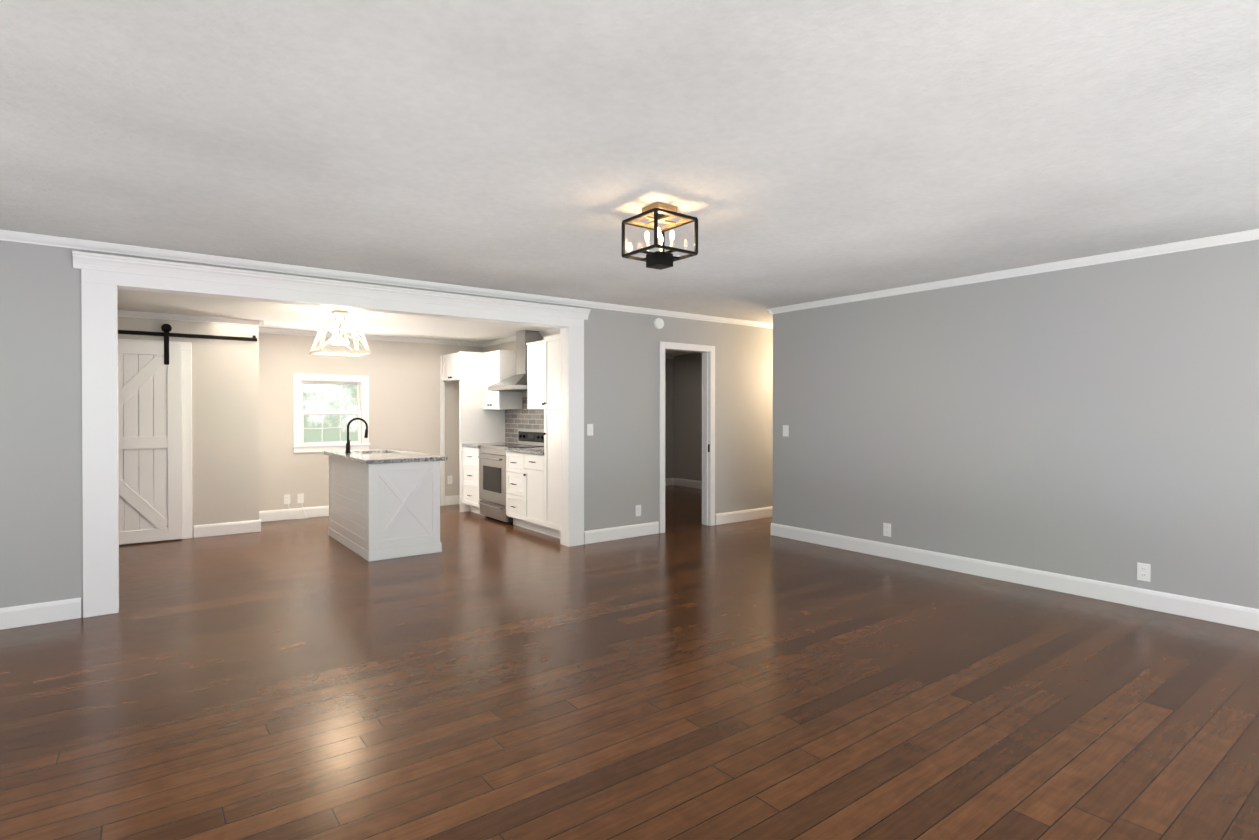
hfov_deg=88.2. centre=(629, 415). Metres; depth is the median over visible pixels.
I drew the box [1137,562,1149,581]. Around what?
electrical outlet
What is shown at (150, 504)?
barn door
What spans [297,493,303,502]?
electrical outlet
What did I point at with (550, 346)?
tall cabinet
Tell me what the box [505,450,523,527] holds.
base cabinet
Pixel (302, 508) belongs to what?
cable
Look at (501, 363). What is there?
upper cabinet
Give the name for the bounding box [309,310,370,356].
pendant light
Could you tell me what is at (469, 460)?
base cabinet
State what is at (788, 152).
ceiling
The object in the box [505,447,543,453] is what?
countertop
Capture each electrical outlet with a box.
[284,494,289,503]
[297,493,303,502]
[447,475,451,483]
[635,505,640,515]
[883,523,890,536]
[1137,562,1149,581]
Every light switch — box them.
[587,424,592,435]
[783,425,788,436]
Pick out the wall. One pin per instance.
(1096, 421)
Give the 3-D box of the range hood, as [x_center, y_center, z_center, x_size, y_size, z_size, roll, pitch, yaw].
[-1.381,-0.682,8.133,0.499,0.743,0.748,0,0,-37]
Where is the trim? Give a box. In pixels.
[0,229,1258,630]
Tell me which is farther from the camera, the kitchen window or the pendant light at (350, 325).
the kitchen window
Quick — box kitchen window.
[292,373,370,452]
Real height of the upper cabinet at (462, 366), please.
0.370 m
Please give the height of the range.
1.100 m
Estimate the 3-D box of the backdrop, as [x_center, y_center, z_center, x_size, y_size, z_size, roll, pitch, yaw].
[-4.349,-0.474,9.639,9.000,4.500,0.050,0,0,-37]
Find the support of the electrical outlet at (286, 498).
attached to the wall
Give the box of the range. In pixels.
[478,429,543,523]
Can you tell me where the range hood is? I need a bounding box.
[488,330,541,391]
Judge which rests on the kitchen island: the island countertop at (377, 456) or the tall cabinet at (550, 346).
the island countertop at (377, 456)
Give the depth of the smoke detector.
7.07 m
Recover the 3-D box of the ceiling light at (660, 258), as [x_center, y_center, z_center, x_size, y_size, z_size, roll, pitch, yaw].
[0.162,-0.963,3.513,0.294,0.321,0.294,0,0,-37]
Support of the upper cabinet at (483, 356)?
attached to the wall
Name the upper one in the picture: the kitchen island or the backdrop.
the backdrop
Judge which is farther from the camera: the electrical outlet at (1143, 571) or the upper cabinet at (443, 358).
the upper cabinet at (443, 358)
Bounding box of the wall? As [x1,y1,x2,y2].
[0,239,1258,617]
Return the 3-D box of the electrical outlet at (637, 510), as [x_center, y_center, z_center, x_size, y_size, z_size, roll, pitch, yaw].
[0.095,1.018,6.946,0.072,0.118,0.008,0,0,-37]
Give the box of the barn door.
[118,324,256,544]
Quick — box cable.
[287,501,307,518]
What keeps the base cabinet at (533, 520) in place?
on the floor
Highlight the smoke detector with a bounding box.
[654,318,663,328]
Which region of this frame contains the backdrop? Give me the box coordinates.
[303,384,357,441]
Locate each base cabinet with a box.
[460,446,480,514]
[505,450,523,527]
[524,454,543,533]
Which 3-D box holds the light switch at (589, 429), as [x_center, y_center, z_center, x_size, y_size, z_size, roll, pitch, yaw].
[-0.394,0.146,6.568,0.072,0.118,0.016,0,0,-37]
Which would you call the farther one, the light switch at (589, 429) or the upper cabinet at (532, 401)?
the upper cabinet at (532, 401)
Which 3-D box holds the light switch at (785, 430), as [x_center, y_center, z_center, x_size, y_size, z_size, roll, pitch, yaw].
[1.645,0.164,6.860,0.016,0.118,0.072,0,0,-37]
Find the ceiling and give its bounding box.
[0,0,1258,355]
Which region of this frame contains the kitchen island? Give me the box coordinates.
[328,457,441,561]
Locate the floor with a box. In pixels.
[0,485,1258,839]
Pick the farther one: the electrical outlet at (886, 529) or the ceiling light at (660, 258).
the electrical outlet at (886, 529)
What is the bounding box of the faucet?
[345,418,367,452]
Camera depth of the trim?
5.05 m
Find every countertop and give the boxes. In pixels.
[324,449,447,464]
[460,442,517,449]
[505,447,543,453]
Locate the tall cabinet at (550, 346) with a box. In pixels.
[540,334,559,538]
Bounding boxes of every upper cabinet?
[440,354,447,381]
[448,351,479,381]
[480,352,487,409]
[488,350,523,409]
[524,341,539,409]
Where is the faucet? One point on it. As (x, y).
(348, 440)
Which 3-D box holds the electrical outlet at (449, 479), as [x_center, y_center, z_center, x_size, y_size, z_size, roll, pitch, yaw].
[-2.561,0.918,9.266,0.072,0.118,0.008,0,0,-37]
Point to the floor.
(686, 675)
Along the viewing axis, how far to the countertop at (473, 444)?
8.70 m
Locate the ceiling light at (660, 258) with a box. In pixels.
[622,202,697,269]

